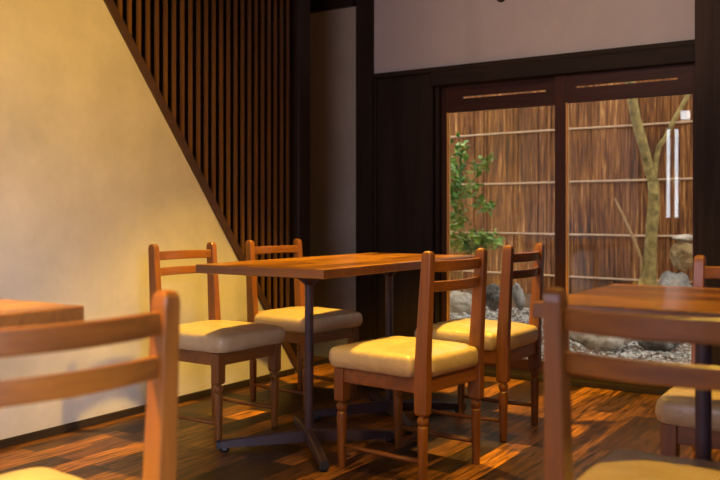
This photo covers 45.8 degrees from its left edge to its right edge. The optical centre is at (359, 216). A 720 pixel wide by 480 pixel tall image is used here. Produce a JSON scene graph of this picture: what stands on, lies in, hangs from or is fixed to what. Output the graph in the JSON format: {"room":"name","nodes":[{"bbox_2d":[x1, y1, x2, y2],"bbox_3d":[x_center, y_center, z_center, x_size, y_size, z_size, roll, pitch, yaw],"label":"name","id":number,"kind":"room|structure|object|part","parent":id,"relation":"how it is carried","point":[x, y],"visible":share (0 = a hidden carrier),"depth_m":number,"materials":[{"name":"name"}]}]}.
{"room":"cafe","nodes":[
{"label":"cafe","id":0,"kind":"room"},
{"bbox_2d":[0,0,296,439],"bbox_3d":[-2.174,-0.302,2.219,0.060,2.420,6.570,0,0,33],"label":"wall","id":1,"kind":"structure","parent":0,"point":[94,174],"depth_m":3.70,"materials":[{"name":"paint"}]},
{"bbox_2d":[0,368,294,448],"bbox_3d":[-2.152,0.891,2.187,0.012,0.034,6.540,0,0,33],"label":"baseboard","id":2,"kind":"structure","parent":1,"relation":"attached to","point":[44,433],"depth_m":3.77,"materials":[{"name":"brown wood"}]},
{"bbox_2d":[114,0,225,218],"bbox_3d":[-2.055,-0.302,4.321,0.060,2.420,4.030,0,0,33],"label":"wooden slats","id":3,"kind":"structure","parent":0,"point":[124,2],"depth_m":5.72,"materials":[{"name":"brown wood"}]},
{"bbox_2d":[0,356,719,479],"bbox_3d":[-0.164,0.938,1.314,6.500,0.060,7.230,0,0,33],"label":"floor","id":4,"kind":"structure","parent":0,"point":[604,421],"depth_m":3.46,"materials":[{"name":"brown wood"}]},
{"bbox_2d":[0,299,83,327],"bbox_3d":[-1.160,0.544,1.371,0.600,0.727,1.270,0,0,33],"label":"table","id":5,"kind":"object","parent":4,"relation":"on","point":[13,313],"visible":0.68,"depth_m":1.68,"materials":[{"name":"wood"}]},
{"bbox_2d":[0,290,179,479],"bbox_3d":[-0.568,0.511,1.343,0.464,0.793,0.409,0,0,41],"label":"dining chair","id":6,"kind":"object","parent":4,"relation":"on","point":[161,325],"visible":1,"depth_m":1.28,"materials":[{"name":"brown wood"}]},
{"bbox_2d":[0,467,82,479],"bbox_3d":[-0.579,0.497,1.352,0.435,0.096,0.409,0,0,41],"label":"seat cushion","id":7,"kind":"object","parent":6,"relation":"on","point":[38,473],"depth_m":1.53,"materials":[{"name":"beige leather"}]},
{"bbox_3d":[-0.414,0.235,1.209,0.048,0.035,0.318,0,0,41],"label":"rail","id":8,"kind":"part","parent":6,"relation":"part of","materials":[{"name":"brown wood"}]},
{"bbox_3d":[-0.411,0.167,1.207,0.048,0.038,0.318,0,0,41],"label":"rail","id":9,"kind":"part","parent":6,"relation":"part of","materials":[{"name":"brown wood"}]},
{"bbox_3d":[-0.317,0.511,1.353,0.066,0.793,0.039,0,0,41],"label":"post","id":10,"kind":"part","parent":6,"relation":"part of","materials":[{"name":"brown wood"}]},
{"bbox_2d":[103,0,309,371],"bbox_3d":[-0.858,-0.302,4.252,0.085,2.420,1.950,0,0,33],"label":"screen","id":11,"kind":"object","parent":4,"relation":"on","point":[297,11],"visible":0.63,"depth_m":4.55,"materials":[{"name":"brown wood"}]},
{"bbox_3d":[-0.874,-0.366,4.185,0.012,2.291,1.706,0,0,33],"label":"slat panel","id":12,"kind":"part","parent":11,"relation":"part of","materials":[{"name":"brown wood"}]},
{"bbox_3d":[-0.359,-0.302,5.024,0.085,2.420,0.112,0,0,33],"label":"post","id":13,"kind":"part","parent":11,"relation":"part of","materials":[{"name":"brown wood"}]},
{"bbox_2d":[148,242,285,443],"bbox_3d":[-0.617,0.511,3.654,0.464,0.793,0.409,0,0,35],"label":"dining chair","id":14,"kind":"object","parent":4,"relation":"on","point":[215,342],"visible":0.85,"depth_m":3.58,"materials":[{"name":"brown wood"}]},
{"bbox_3d":[-0.866,0.511,3.618,0.066,0.793,0.039,0,0,35],"label":"post","id":15,"kind":"part","parent":14,"relation":"part of","materials":[{"name":"brown wood"}]},
{"bbox_3d":[-0.784,0.235,3.770,0.048,0.035,0.318,0,0,35],"label":"rail","id":16,"kind":"part","parent":14,"relation":"part of","materials":[{"name":"brown wood"}]},
{"bbox_3d":[-0.787,0.167,3.773,0.048,0.038,0.318,0,0,35],"label":"rail","id":17,"kind":"part","parent":14,"relation":"part of","materials":[{"name":"brown wood"}]},
{"bbox_3d":[-0.669,0.511,3.900,0.066,0.793,0.039,0,0,35],"label":"post","id":18,"kind":"part","parent":14,"relation":"part of","materials":[{"name":"brown wood"}]},
{"bbox_3d":[-0.567,0.727,3.410,0.043,0.362,0.043,0,0,35],"label":"leg","id":19,"kind":"part","parent":14,"relation":"part of","materials":[{"name":"brown wood"}]},
{"bbox_3d":[-0.615,0.569,3.653,0.384,0.054,0.370,0,0,35],"label":"seat frame","id":20,"kind":"part","parent":14,"relation":"part of","materials":[{"name":"brown wood"}]},
{"bbox_2d":[179,320,285,352],"bbox_3d":[-0.605,0.497,3.646,0.435,0.096,0.409,0,0,35],"label":"seat cushion","id":21,"kind":"object","parent":14,"relation":"on","point":[209,336],"depth_m":3.50,"materials":[{"name":"beige leather"}]},
{"bbox_3d":[-0.371,0.727,3.692,0.043,0.362,0.043,0,0,35],"label":"leg","id":22,"kind":"part","parent":14,"relation":"part of","materials":[{"name":"brown wood"}]},
{"bbox_2d":[245,239,362,411],"bbox_3d":[-0.283,0.511,4.230,0.464,0.793,0.409,0,0,39],"label":"dining chair","id":23,"kind":"object","parent":4,"relation":"on","point":[330,324],"visible":0.57,"depth_m":4.18,"materials":[{"name":"brown wood"}]},
{"bbox_3d":[-0.534,0.511,4.211,0.066,0.793,0.039,0,0,39],"label":"post","id":24,"kind":"part","parent":23,"relation":"part of","materials":[{"name":"brown wood"}]},
{"bbox_3d":[-0.445,0.167,4.361,0.048,0.038,0.318,0,0,39],"label":"rail","id":25,"kind":"part","parent":23,"relation":"part of","materials":[{"name":"brown wood"}]},
{"bbox_3d":[-0.318,0.511,4.479,0.066,0.793,0.039,0,0,39],"label":"post","id":26,"kind":"part","parent":23,"relation":"part of","materials":[{"name":"brown wood"}]},
{"bbox_3d":[-0.250,0.727,3.983,0.043,0.362,0.043,0,0,39],"label":"leg","id":27,"kind":"part","parent":23,"relation":"part of","materials":[{"name":"brown wood"}]},
{"bbox_2d":[254,306,362,333],"bbox_3d":[-0.272,0.497,4.221,0.435,0.096,0.409,0,0,39],"label":"seat cushion","id":28,"kind":"object","parent":23,"relation":"on","point":[326,320],"depth_m":4.10,"materials":[{"name":"beige leather"}]},
{"bbox_3d":[-0.281,0.569,4.229,0.384,0.054,0.370,0,0,39],"label":"seat frame","id":29,"kind":"part","parent":23,"relation":"part of","materials":[{"name":"brown wood"}]},
{"bbox_3d":[-0.035,0.727,4.251,0.043,0.362,0.043,0,0,39],"label":"leg","id":30,"kind":"part","parent":23,"relation":"part of","materials":[{"name":"brown wood"}]},
{"bbox_2d":[196,253,474,471],"bbox_3d":[-0.034,0.544,3.635,0.600,0.727,1.270,0,0,33],"label":"table","id":31,"kind":"object","parent":4,"relation":"on","point":[309,270],"visible":0.88,"depth_m":3.36,"materials":[{"name":"brown wood"}]},
{"bbox_3d":[-0.202,0.240,3.375,0.220,0.056,0.220,0,0,33],"label":"mount plate","id":32,"kind":"part","parent":31,"relation":"part of","materials":[{"name":"paint"}]},
{"bbox_3d":[0.134,0.240,3.894,0.220,0.056,0.220,0,0,33],"label":"mount plate","id":33,"kind":"part","parent":31,"relation":"part of","materials":[{"name":"paint"}]},
{"bbox_2d":[329,248,487,479],"bbox_3d":[0.183,0.511,3.114,0.464,0.793,0.409,0,0,39],"label":"dining chair","id":34,"kind":"object","parent":4,"relation":"on","point":[421,365],"visible":1,"depth_m":3.00,"materials":[{"name":"brown wood"}]},
{"bbox_3d":[-0.066,0.727,3.093,0.043,0.362,0.043,0,0,39],"label":"leg","id":35,"kind":"part","parent":34,"relation":"part of","materials":[{"name":"brown wood"}]},
{"bbox_3d":[0.150,0.727,3.361,0.043,0.362,0.043,0,0,39],"label":"leg","id":36,"kind":"part","parent":34,"relation":"part of","materials":[{"name":"brown wood"}]},
{"bbox_2d":[329,336,477,377],"bbox_3d":[0.172,0.497,3.123,0.435,0.096,0.409,0,0,39],"label":"seat cushion","id":37,"kind":"object","parent":34,"relation":"on","point":[391,356],"depth_m":2.99,"materials":[{"name":"beige leather"}]},
{"bbox_3d":[0.181,0.569,3.115,0.384,0.054,0.370,0,0,39],"label":"seat frame","id":38,"kind":"part","parent":34,"relation":"part of","materials":[{"name":"brown wood"}]},
{"bbox_3d":[0.217,0.511,2.865,0.066,0.793,0.039,0,0,39],"label":"post","id":39,"kind":"part","parent":34,"relation":"part of","materials":[{"name":"brown wood"}]},
{"bbox_3d":[0.341,0.235,2.986,0.048,0.035,0.318,0,0,39],"label":"rail","id":40,"kind":"part","parent":34,"relation":"part of","materials":[{"name":"brown wood"}]},
{"bbox_3d":[0.344,0.167,2.983,0.048,0.038,0.318,0,0,39],"label":"rail","id":41,"kind":"part","parent":34,"relation":"part of","materials":[{"name":"brown wood"}]},
{"bbox_3d":[0.433,0.511,3.133,0.066,0.793,0.039,0,0,39],"label":"post","id":42,"kind":"part","parent":34,"relation":"part of","materials":[{"name":"brown wood"}]},
{"bbox_2d":[414,243,544,441],"bbox_3d":[0.526,0.511,3.690,0.464,0.793,0.409,0,0,33],"label":"dining chair","id":43,"kind":"object","parent":4,"relation":"on","point":[506,341],"visible":0.64,"depth_m":3.54,"materials":[{"name":"brown wood"}]},
{"bbox_3d":[0.468,0.727,3.932,0.043,0.362,0.043,0,0,33],"label":"leg","id":44,"kind":"part","parent":43,"relation":"part of","materials":[{"name":"brown wood"}]},
{"bbox_2d":[414,318,537,350],"bbox_3d":[0.514,0.497,3.698,0.435,0.096,0.409,0,0,33],"label":"seat cushion","id":45,"kind":"object","parent":43,"relation":"on","point":[513,336],"depth_m":3.55,"materials":[{"name":"beige leather"}]},
{"bbox_3d":[0.587,0.511,3.446,0.066,0.793,0.039,0,0,33],"label":"post","id":46,"kind":"part","parent":43,"relation":"part of","materials":[{"name":"brown wood"}]},
{"bbox_3d":[0.524,0.569,3.691,0.384,0.054,0.370,0,0,33],"label":"seat frame","id":47,"kind":"part","parent":43,"relation":"part of","materials":[{"name":"brown wood"}]},
{"bbox_3d":[0.697,0.235,3.579,0.048,0.035,0.318,0,0,33],"label":"rail","id":48,"kind":"part","parent":43,"relation":"part of","materials":[{"name":"brown wood"}]},
{"bbox_3d":[0.700,0.167,3.577,0.048,0.038,0.318,0,0,33],"label":"rail","id":49,"kind":"part","parent":43,"relation":"part of","materials":[{"name":"brown wood"}]},
{"bbox_3d":[0.773,0.511,3.735,0.066,0.793,0.039,0,0,33],"label":"post","id":50,"kind":"part","parent":43,"relation":"part of","materials":[{"name":"brown wood"}]},
{"bbox_2d":[533,284,719,460],"bbox_3d":[1.062,0.544,1.719,1.270,0.727,0.600,0,0,33],"label":"table","id":51,"kind":"object","parent":4,"relation":"on","point":[698,302],"visible":0.59,"depth_m":1.89,"materials":[{"name":"wood"}]},
{"bbox_2d":[543,287,719,479],"bbox_3d":[0.571,0.511,1.462,0.409,0.793,0.464,0,0,33],"label":"dining chair","id":52,"kind":"object","parent":4,"relation":"on","point":[559,320],"visible":1,"depth_m":1.37,"materials":[{"name":"brown wood"}]},
{"bbox_3d":[0.326,0.511,1.401,0.039,0.793,0.066,0,0,33],"label":"post","id":53,"kind":"part","parent":52,"relation":"part of","materials":[{"name":"brown wood"}]},
{"bbox_3d":[0.458,0.167,1.288,0.318,0.038,0.048,0,0,33],"label":"rail","id":54,"kind":"part","parent":52,"relation":"part of","materials":[{"name":"brown wood"}]},
{"bbox_3d":[0.460,0.235,1.291,0.318,0.035,0.048,0,0,33],"label":"rail","id":55,"kind":"part","parent":52,"relation":"part of","materials":[{"name":"brown wood"}]},
{"bbox_2d":[577,449,719,479],"bbox_3d":[0.578,0.497,1.474,0.409,0.096,0.435,0,0,33],"label":"seat cushion","id":56,"kind":"object","parent":52,"relation":"on","point":[621,464],"depth_m":1.55,"materials":[{"name":"beige leather"}]},
{"bbox_2d":[655,255,719,458],"bbox_3d":[1.064,0.511,2.316,0.409,0.793,0.464,0,0,33],"label":"dining chair","id":57,"kind":"object","parent":4,"relation":"on","point":[675,408],"visible":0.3,"depth_m":2.23,"materials":[{"name":"beige leather"}]},
{"bbox_3d":[0.822,0.727,2.257,0.043,0.362,0.043,0,0,33],"label":"leg","id":58,"kind":"part","parent":57,"relation":"part of","materials":[{"name":"brown wood"}]},
{"bbox_2d":[655,387,719,431],"bbox_3d":[1.056,0.497,2.304,0.409,0.096,0.435,0,0,33],"label":"seat cushion","id":59,"kind":"object","parent":57,"relation":"on","point":[675,408],"depth_m":2.21,"materials":[{"name":"beige leather"}]},
{"bbox_3d":[1.063,0.569,2.313,0.370,0.054,0.384,0,0,33],"label":"seat frame","id":60,"kind":"part","parent":57,"relation":"part of","materials":[{"name":"brown wood"}]},
{"bbox_3d":[1.019,0.511,2.563,0.039,0.793,0.066,0,0,33],"label":"post","id":61,"kind":"part","parent":57,"relation":"part of","materials":[{"name":"brown wood"}]},
{"bbox_3d":[1.177,0.167,2.490,0.318,0.038,0.048,0,0,33],"label":"rail","id":62,"kind":"part","parent":57,"relation":"part of","materials":[{"name":"brown wood"}]},
{"bbox_2d":[310,0,694,356],"bbox_3d":[2.047,-0.302,4.130,5.840,2.420,0.100,0,0,33],"label":"wall","id":63,"kind":"structure","parent":0,"point":[408,34],"depth_m":5.19,"materials":[{"name":"grey paint"}]},
{"bbox_2d":[230,17,285,308],"bbox_3d":[-0.663,-0.302,5.877,0.610,2.420,0.104,0,0,33],"label":"trim","id":64,"kind":"structure","parent":63,"relation":"attached to","point":[284,19],"depth_m":5.84,"materials":[{"name":"brown wood"}]},
{"bbox_2d":[223,0,355,25],"bbox_3d":[-0.492,-1.425,5.681,1.090,0.175,0.050,0,0,33],"label":"trim","id":65,"kind":"structure","parent":63,"relation":"attached to","point":[316,6],"depth_m":5.68,"materials":[{"name":"brown wood"}]},
{"bbox_2d":[356,0,373,341],"bbox_3d":[0.057,-0.302,5.403,0.125,2.420,0.120,0,0,33],"label":"trim","id":66,"kind":"structure","parent":63,"relation":"attached to","point":[364,8],"depth_m":5.35,"materials":[{"name":"brown wood"}]},
{"bbox_2d":[374,73,434,338],"bbox_3d":[0.277,0.022,5.245,0.415,1.772,0.066,0,0,33],"label":"wall panel","id":67,"kind":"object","parent":63,"relation":"attached to","point":[404,107],"depth_m":5.23,"materials":[{"name":"brown wood"}]},
{"bbox_2d":[435,87,441,322],"bbox_3d":[0.483,0.063,5.157,0.027,1.690,0.070,0,0,33],"label":"trim","id":68,"kind":"structure","parent":63,"relation":"attached to","point":[438,90],"depth_m":5.13,"materials":[{"name":"brown wood"}]},
{"bbox_2d":[442,78,554,372],"bbox_3d":[0.823,0.049,4.944,0.771,1.658,0.030,0,0,33],"label":"door","id":69,"kind":"structure","parent":63,"relation":"in","point":[453,100],"depth_m":5.03,"materials":[{"name":"brown wood"}]},
{"bbox_3d":[0.819,-0.703,4.947,0.690,0.151,0.024,0,0,33],"label":"rail","id":70,"kind":"part","parent":69,"relation":"part of","materials":[{"name":"brown wood"}]},
{"bbox_3d":[0.819,0.844,4.947,0.690,0.064,0.024,0,0,33],"label":"rail","id":71,"kind":"part","parent":69,"relation":"part of","materials":[{"name":"brown wood"}]},
{"bbox_2d":[372,39,694,87],"bbox_3d":[0.914,-0.837,4.844,1.920,0.110,0.130,0,0,33],"label":"beam","id":72,"kind":"structure","parent":63,"relation":"attached to","point":[676,52],"depth_m":4.66,"materials":[{"name":"brown wood"}]},
{"bbox_2d":[484,366,672,394],"bbox_3d":[0.911,0.891,4.840,1.920,0.034,0.180,0,0,33],"label":"trim","id":73,"kind":"structure","parent":63,"relation":"attached to","point":[488,371],"depth_m":4.53,"materials":[{"name":"brown wood"}]},
{"bbox_2d":[555,63,694,386],"bbox_3d":[1.401,0.049,4.523,0.751,1.658,0.030,0,0,33],"label":"door","id":74,"kind":"structure","parent":63,"relation":"in","point":[566,90],"depth_m":4.63,"materials":[{"name":"brown wood"}]},
{"bbox_3d":[1.416,0.844,4.513,0.663,0.064,0.024,0,0,33],"label":"rail","id":75,"kind":"part","parent":74,"relation":"part of","materials":[{"name":"brown wood"}]},
{"bbox_3d":[1.416,-0.703,4.513,0.663,0.151,0.024,0,0,33],"label":"rail","id":76,"kind":"part","parent":74,"relation":"part of","materials":[{"name":"brown wood"}]},
{"bbox_2d":[695,0,719,365],"bbox_3d":[1.834,-0.302,4.223,0.299,2.420,0.175,0,0,33],"label":"pillar","id":77,"kind":"structure","parent":63,"relation":"attached to","point":[707,12],"depth_m":4.20,"materials":[{"name":"brown wood"}]},
{"label":"outside","id":78,"kind":"structure","parent":0,"visible":0},
{"bbox_2d":[450,289,690,363],"bbox_3d":[2.010,0.803,6.338,6.500,0.282,3.570,0,0,33],"label":"ground","id":79,"kind":"structure","parent":78,"point":[527,295],"depth_m":6.04,"materials":[{"name":"gravel"}]},
{"bbox_2d":[450,132,505,291],"bbox_3d":[0.832,-0.040,6.289,0.520,1.196,0.447,0,0,7],"label":"shrub","id":80,"kind":"object","parent":79,"relation":"on","point":[482,238],"visible":0.91,"depth_m":6.25,"materials":[{"name":"green plant"}]},
{"bbox_2d":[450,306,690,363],"bbox_3d":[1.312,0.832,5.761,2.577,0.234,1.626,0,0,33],"label":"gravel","id":81,"kind":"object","parent":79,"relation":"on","point":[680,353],"visible":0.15,"depth_m":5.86,"materials":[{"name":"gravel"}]},
{"bbox_2d":[450,291,471,312],"bbox_3d":[0.715,0.614,6.150,0.209,0.159,0.168,0,0,0],"label":"rock","id":82,"kind":"object","parent":81,"relation":"on","point":[460,302],"visible":0.79,"depth_m":6.08,"materials":[{"name":"stone"}]},
{"bbox_2d":[486,283,499,310],"bbox_3d":[0.975,0.582,6.200,0.182,0.204,0.146,0,0,0],"label":"rock","id":83,"kind":"object","parent":81,"relation":"on","point":[492,290],"visible":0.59,"depth_m":6.15,"materials":[{"name":"stone"}]},
{"bbox_2d":[512,282,525,310],"bbox_3d":[1.151,0.579,6.199,0.092,0.211,0.089,0,0,40],"label":"rock","id":84,"kind":"object","parent":81,"relation":"on","point":[518,295],"visible":0.98,"depth_m":6.17,"materials":[{"name":"grey stone"}]},
{"bbox_2d":[450,78,692,293],"bbox_3d":[1.927,-0.227,7.093,4.233,2.269,0.082,0,0,39],"label":"fence","id":85,"kind":"object","parent":79,"relation":"on","point":[605,160],"visible":0.38,"depth_m":7.11,"materials":[{"name":"brown wood"}]},
{"bbox_3d":[1.873,0.146,7.100,4.140,0.034,0.025,0,0,39],"label":"bamboo rail","id":86,"kind":"part","parent":85,"relation":"part of","materials":[{"name":"beige wood"}]},
{"bbox_3d":[1.874,-0.739,7.099,4.142,0.039,0.025,0,0,39],"label":"bamboo rail","id":87,"kind":"part","parent":85,"relation":"part of","materials":[{"name":"beige wood"}]},
{"bbox_3d":[1.897,-0.296,7.081,4.200,0.035,0.025,0,0,39],"label":"bamboo rail","id":88,"kind":"part","parent":85,"relation":"part of","materials":[{"name":"beige wood"}]},
{"bbox_3d":[1.824,0.500,7.141,4.012,0.035,0.025,0,0,39],"label":"bamboo rail","id":89,"kind":"part","parent":85,"relation":"part of","materials":[{"name":"beige wood"}]},
{"bbox_2d":[569,332,630,350],"bbox_3d":[1.662,0.838,5.950,0.475,0.210,0.261,0,0,0],"label":"rock","id":90,"kind":"object","parent":79,"relation":"on","point":[602,343],"visible":0.45,"depth_m":5.85,"materials":[{"name":"stone"}]},
{"bbox_2d":[614,198,642,277],"bbox_3d":[1.991,0.386,6.302,0.229,1.058,0.026,0,0,1],"label":"stake","id":91,"kind":"object","parent":79,"relation":"on","point":[620,210],"visible":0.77,"depth_m":6.29,"materials":[{"name":"brown wood"}]},
{"bbox_2d":[625,81,690,284],"bbox_3d":[2.286,-0.222,6.323,0.761,2.330,0.151,0,0,-6],"label":"tree","id":92,"kind":"object","parent":79,"relation":"on","point":[649,274],"visible":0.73,"depth_m":6.27,"materials":[{"name":"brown plant"}]},
{"bbox_2d":[637,340,680,351],"bbox_3d":[2.091,0.866,5.947,0.272,0.154,0.212,0,0,29],"label":"rock","id":93,"kind":"object","parent":79,"relation":"on","point":[655,346],"visible":0.53,"depth_m":5.88,"materials":[{"name":"stone"}]},
{"bbox_2d":[657,271,691,286],"bbox_3d":[2.322,0.638,6.300,0.340,0.484,0.272,0,0,0],"label":"rock","id":94,"kind":"object","parent":79,"relation":"on","point":[667,278],"visible":0.23,"depth_m":6.24,"materials":[{"name":"grey stone"}]},
{"bbox_2d":[669,241,692,270],"bbox_3d":[2.396,0.288,6.300,0.214,0.222,0.193,0,0,0],"label":"rock","id":95,"kind":"object","parent":94,"relation":"on","point":[681,252],"visible":0.81,"depth_m":6.25,"materials":[{"name":"stone"}]},
{"bbox_2d":[672,234,692,241],"bbox_3d":[2.403,0.153,6.300,0.178,0.056,0.160,0,0,0],"label":"rock","id":96,"kind":"object","parent":95,"relation":"on","point":[684,237],"visible":0.73,"depth_m":6.25,"materials":[{"name":"stone"}]}
]}

